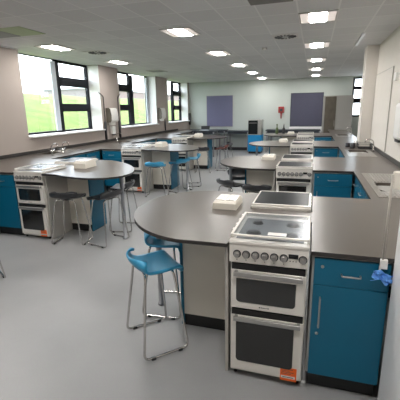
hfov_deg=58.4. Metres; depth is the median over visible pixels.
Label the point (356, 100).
window
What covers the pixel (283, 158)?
cooktop
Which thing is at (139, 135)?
wall trunking
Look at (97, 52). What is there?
ceiling vent
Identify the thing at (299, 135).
range
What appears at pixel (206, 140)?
island table
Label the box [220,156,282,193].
island table
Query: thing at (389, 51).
wall
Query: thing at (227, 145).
stool
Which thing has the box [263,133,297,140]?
island table
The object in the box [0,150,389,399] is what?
floor
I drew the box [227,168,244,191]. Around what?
stool
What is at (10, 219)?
base cabinet
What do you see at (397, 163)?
wall trunking
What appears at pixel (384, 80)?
wall panel
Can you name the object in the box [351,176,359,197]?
base cabinet
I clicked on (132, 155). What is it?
range
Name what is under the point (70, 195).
stool
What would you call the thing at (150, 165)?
stool
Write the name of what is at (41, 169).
cooktop
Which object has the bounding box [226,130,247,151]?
table
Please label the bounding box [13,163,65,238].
range
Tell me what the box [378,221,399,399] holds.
wall
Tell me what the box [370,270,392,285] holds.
cloth
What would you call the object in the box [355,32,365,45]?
trim
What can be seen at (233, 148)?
baseboard
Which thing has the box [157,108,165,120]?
dispenser
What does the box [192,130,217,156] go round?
table
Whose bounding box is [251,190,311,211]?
range
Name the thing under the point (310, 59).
recessed light
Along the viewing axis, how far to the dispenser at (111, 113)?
9.11 m
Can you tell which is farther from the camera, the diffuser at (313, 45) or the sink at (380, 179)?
the diffuser at (313, 45)
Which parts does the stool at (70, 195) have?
leg frame, seat, leg frame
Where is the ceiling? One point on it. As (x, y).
(126, 29)
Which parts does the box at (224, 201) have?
socket plate, socket plate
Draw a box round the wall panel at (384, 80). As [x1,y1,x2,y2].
[370,66,394,151]
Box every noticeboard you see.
[206,95,232,126]
[289,92,323,132]
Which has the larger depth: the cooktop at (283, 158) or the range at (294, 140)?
the range at (294, 140)
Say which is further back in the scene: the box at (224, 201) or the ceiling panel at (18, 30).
the ceiling panel at (18, 30)
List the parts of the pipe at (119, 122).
gear handle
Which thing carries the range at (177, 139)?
on the floor
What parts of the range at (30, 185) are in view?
handle, control panel, door glass, handle, oven door, door glass, oven door, lid frame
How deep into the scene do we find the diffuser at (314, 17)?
4.45 m
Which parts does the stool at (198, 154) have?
seat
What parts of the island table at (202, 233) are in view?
leg, panel, support panel, panel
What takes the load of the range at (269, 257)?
on the floor
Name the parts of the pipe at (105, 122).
gear handle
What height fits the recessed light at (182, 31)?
0.013 m
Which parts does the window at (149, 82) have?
sill, post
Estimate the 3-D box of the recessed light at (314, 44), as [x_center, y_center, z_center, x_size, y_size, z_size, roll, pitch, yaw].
[2.104,-2.786,6.441,0.449,0.013,0.538,3,15,17]
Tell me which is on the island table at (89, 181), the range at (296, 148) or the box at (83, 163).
the box at (83, 163)
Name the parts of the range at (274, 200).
lid glass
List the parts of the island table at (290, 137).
support panel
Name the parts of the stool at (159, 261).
leg frame, seat, leg frame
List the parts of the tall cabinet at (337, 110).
door, door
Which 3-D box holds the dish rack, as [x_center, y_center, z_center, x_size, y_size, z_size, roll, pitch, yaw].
[3.059,-1.010,6.652,0.247,0.094,0.327,3,15,17]
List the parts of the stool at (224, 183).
seat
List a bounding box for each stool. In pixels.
[0,261,5,277]
[49,191,92,244]
[86,188,129,247]
[107,179,137,232]
[126,247,188,360]
[142,232,180,319]
[145,162,168,196]
[168,158,192,192]
[186,153,200,186]
[195,147,210,172]
[215,144,228,170]
[216,178,243,192]
[218,142,232,166]
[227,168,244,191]
[243,184,271,192]
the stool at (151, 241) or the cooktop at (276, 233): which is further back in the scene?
the stool at (151, 241)
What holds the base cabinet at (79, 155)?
on the floor
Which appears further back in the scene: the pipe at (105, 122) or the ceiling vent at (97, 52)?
the pipe at (105, 122)
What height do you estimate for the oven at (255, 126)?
0.560 m
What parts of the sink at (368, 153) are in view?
bowl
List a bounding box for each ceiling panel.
[0,26,44,35]
[0,31,19,37]
[248,0,292,5]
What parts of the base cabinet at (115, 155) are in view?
drawer, door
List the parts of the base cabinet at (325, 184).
drawer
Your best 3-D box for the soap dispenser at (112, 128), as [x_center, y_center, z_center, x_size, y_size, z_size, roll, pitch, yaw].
[-2.266,-1.811,9.360,0.098,0.230,0.140,3,15,17]
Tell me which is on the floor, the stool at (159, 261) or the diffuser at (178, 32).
the stool at (159, 261)
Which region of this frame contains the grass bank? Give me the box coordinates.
[23,93,178,132]
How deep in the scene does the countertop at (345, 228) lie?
2.59 m
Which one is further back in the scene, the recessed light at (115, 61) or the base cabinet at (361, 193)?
the recessed light at (115, 61)
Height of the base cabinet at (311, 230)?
0.872 m
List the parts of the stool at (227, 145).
leg frame, seat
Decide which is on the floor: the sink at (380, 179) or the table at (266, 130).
the table at (266, 130)
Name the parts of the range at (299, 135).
control panel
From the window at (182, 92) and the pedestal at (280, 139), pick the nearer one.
the pedestal at (280, 139)
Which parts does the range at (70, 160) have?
lid glass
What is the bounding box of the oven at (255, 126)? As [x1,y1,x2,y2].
[248,119,263,134]
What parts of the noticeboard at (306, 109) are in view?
white rail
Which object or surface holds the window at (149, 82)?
in the wall at (14, 135)
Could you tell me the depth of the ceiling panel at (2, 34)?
5.17 m
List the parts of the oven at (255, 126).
door, control panel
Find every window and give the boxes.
[18,53,105,137]
[118,71,158,127]
[167,80,189,122]
[352,77,361,116]
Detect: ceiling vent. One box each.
[83,50,112,54]
[271,33,298,39]
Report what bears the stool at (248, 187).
on the floor
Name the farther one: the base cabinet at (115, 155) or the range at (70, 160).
the base cabinet at (115, 155)
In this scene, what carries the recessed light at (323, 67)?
in the ceiling
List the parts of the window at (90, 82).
post, sill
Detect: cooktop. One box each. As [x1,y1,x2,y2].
[13,165,65,173]
[121,146,150,149]
[229,216,310,250]
[276,163,312,169]
[281,157,312,160]
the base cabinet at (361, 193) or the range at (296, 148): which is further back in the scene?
the range at (296, 148)
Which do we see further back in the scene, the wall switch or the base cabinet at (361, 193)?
the wall switch
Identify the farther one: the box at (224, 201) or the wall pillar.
the wall pillar
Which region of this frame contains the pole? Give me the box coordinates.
[379,171,399,269]
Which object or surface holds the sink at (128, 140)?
in the countertop at (7, 166)
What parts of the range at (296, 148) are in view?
lid frame, control panel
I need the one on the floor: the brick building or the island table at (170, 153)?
the island table at (170, 153)
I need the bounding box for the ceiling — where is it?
[0,0,399,82]
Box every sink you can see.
[33,149,81,154]
[111,139,142,142]
[335,134,351,136]
[344,149,376,156]
[362,173,399,197]
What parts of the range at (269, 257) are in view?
knob, knob, knob, door glass, knob, door glass, handle, oven door, handle, oven door, control panel, lid frame, knob, knob, knob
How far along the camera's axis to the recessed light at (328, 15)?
4.41 m
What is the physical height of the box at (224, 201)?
0.070 m
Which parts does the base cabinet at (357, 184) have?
door, drawer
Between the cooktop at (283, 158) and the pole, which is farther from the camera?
the cooktop at (283, 158)
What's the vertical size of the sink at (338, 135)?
0.148 m
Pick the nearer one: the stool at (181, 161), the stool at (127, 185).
the stool at (127, 185)
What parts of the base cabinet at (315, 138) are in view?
drawer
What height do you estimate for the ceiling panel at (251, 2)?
0.005 m
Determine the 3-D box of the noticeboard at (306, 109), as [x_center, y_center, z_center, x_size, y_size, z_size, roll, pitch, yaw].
[4.103,-3.339,13.788,1.260,1.520,0.028,3,15,17]
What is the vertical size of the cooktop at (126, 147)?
0.035 m
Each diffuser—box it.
[42,46,68,50]
[169,29,191,35]
[211,52,224,55]
[309,12,326,22]
[311,43,322,47]
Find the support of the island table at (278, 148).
on the floor
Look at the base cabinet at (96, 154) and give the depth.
7.25 m
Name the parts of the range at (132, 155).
door glass, control panel, oven door, door glass, oven door, lid frame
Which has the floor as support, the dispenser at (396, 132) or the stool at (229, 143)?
the stool at (229, 143)
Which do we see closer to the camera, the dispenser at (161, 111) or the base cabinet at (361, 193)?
the base cabinet at (361, 193)
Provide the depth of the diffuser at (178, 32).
5.16 m
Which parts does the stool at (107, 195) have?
leg frame, seat, leg frame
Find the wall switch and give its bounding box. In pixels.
[393,72,397,80]
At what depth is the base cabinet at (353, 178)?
5.59 m
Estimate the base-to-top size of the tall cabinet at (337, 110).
2.050 m
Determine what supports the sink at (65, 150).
in the countertop at (7, 166)
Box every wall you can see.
[0,47,189,159]
[189,76,361,149]
[377,26,399,161]
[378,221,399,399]
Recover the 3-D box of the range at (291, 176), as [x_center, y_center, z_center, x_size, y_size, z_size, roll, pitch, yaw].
[1.261,-0.022,4.844,0.452,0.932,0.538,3,15,17]
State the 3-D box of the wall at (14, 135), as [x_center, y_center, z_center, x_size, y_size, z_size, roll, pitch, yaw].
[-3.119,-1.546,7.507,0.420,2.750,16.780,3,15,17]
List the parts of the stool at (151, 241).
seat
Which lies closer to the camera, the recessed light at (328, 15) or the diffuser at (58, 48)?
the recessed light at (328, 15)
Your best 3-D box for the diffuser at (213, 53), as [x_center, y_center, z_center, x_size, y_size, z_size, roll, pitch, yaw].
[0.358,-2.935,7.162,0.199,0.010,0.502,3,15,17]
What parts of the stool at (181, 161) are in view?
leg frame, seat, leg frame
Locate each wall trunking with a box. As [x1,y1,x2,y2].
[0,129,177,158]
[369,145,399,167]
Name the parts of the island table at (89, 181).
panel, support panel, panel, leg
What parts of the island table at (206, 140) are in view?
panel, support panel, panel, leg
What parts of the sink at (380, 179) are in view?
bowl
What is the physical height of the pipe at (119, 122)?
1.150 m
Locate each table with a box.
[41,160,133,238]
[134,191,257,370]
[141,144,198,191]
[187,129,228,151]
[187,135,226,169]
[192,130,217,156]
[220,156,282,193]
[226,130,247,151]
[249,141,292,155]
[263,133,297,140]
[265,129,320,151]
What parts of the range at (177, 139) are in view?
control panel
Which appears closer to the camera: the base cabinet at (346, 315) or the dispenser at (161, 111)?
the base cabinet at (346, 315)
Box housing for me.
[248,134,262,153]
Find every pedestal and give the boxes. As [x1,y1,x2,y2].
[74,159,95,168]
[155,141,167,146]
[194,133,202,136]
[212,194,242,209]
[262,154,275,159]
[279,138,287,141]
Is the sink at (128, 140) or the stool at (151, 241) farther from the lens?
the sink at (128, 140)
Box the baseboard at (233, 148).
[212,147,246,149]
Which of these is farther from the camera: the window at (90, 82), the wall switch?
the window at (90, 82)
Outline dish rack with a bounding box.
[357,142,372,148]
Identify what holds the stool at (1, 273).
on the floor
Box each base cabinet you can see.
[0,174,25,234]
[69,153,85,157]
[85,151,99,159]
[102,150,125,190]
[157,139,171,143]
[305,255,391,395]
[307,230,311,309]
[311,172,352,229]
[312,148,337,181]
[313,137,331,151]
[351,173,354,197]
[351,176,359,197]
[358,183,399,198]
[365,191,398,297]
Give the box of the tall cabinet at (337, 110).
[321,95,353,140]
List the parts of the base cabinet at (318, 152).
drawer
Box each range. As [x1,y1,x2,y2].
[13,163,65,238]
[54,157,97,163]
[121,144,150,192]
[139,142,155,145]
[172,136,192,169]
[229,212,310,383]
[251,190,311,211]
[276,161,312,192]
[281,154,312,160]
[290,142,312,154]
[293,139,313,141]
[297,133,313,138]
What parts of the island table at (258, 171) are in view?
leg, support panel, panel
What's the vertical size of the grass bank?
2.460 m
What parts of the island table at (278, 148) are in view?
support panel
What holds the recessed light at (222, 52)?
in the ceiling
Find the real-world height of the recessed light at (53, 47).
0.013 m
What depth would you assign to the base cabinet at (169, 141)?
9.98 m
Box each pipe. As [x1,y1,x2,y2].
[98,92,107,139]
[117,94,121,136]
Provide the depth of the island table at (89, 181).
4.95 m
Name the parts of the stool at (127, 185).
leg frame, seat, leg frame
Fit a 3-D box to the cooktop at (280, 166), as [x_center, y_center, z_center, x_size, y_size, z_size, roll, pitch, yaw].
[1.258,-0.453,4.750,0.450,0.018,0.508,3,15,17]
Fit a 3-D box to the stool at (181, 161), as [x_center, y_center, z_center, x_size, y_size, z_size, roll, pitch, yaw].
[-0.410,-0.535,7.471,0.434,0.706,0.347,-14,19,-41]
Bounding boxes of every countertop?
[0,130,193,173]
[248,130,399,262]
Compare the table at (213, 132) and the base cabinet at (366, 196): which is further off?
the table at (213, 132)
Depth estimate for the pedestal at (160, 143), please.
7.60 m
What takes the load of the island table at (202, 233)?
on the floor
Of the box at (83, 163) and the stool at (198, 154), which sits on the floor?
the stool at (198, 154)
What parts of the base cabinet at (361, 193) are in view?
drawer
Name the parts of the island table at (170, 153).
panel, support panel, panel, leg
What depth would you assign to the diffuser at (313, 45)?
6.45 m
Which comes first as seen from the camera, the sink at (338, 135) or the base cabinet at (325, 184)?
the base cabinet at (325, 184)
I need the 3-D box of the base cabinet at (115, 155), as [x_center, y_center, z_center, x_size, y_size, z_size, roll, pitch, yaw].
[-1.751,-0.665,7.745,0.452,0.872,0.595,3,15,17]
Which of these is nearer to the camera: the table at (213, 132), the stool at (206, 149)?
the stool at (206, 149)
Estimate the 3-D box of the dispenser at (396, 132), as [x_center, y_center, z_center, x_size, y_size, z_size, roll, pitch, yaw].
[2.509,-0.969,4.488,0.083,0.480,0.330,3,15,17]
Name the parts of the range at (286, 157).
lid glass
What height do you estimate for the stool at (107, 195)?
0.706 m
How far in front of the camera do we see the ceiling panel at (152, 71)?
10.23 m
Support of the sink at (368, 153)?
in the countertop at (345, 228)
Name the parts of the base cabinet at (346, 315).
handle, door, handle, drawer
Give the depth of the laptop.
13.01 m
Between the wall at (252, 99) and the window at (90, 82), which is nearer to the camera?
the window at (90, 82)
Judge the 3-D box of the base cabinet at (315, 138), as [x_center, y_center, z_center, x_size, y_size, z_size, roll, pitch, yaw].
[3.447,-1.367,10.149,0.455,0.872,0.595,3,15,17]
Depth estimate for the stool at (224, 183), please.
5.01 m
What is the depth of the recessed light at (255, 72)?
11.07 m
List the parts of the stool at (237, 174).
seat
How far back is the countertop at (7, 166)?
6.77 m
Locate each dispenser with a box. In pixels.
[106,108,117,124]
[110,126,115,134]
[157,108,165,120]
[393,103,399,142]
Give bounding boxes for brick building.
[40,87,177,100]
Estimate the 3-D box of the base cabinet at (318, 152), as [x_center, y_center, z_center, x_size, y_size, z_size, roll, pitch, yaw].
[2.593,-0.679,7.475,0.455,0.872,0.595,3,15,17]
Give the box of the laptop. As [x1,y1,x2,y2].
[199,126,209,130]
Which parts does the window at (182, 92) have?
frame, sill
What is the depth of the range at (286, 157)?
5.36 m
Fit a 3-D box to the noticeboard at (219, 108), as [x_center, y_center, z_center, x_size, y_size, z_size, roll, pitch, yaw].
[0.811,-3.656,14.760,1.130,1.260,0.026,3,15,17]
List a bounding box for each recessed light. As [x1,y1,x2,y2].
[34,44,75,50]
[103,60,132,63]
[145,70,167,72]
[159,27,200,36]
[203,50,231,55]
[228,63,248,66]
[244,71,259,73]
[298,9,338,23]
[304,41,330,48]
[306,58,326,61]
[308,67,323,70]
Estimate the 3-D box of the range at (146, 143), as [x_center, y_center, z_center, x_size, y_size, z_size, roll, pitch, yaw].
[-1.079,-0.859,8.341,0.452,0.932,0.538,3,15,17]
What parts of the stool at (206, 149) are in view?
seat, leg frame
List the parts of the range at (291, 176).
door glass, oven door, handle, lid frame, control panel, lid glass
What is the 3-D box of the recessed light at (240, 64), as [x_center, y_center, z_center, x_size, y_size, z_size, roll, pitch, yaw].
[0.994,-3.447,9.152,0.449,0.013,0.538,3,15,17]
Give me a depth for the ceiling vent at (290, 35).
5.61 m
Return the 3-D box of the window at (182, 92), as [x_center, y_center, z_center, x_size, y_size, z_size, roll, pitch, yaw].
[-0.973,-3.815,13.911,0.460,1.547,2.180,3,15,17]
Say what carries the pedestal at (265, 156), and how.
on the island table at (258, 171)
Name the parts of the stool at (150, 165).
leg frame, seat, leg frame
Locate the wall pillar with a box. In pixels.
[357,45,379,145]
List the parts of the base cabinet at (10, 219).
drawer, door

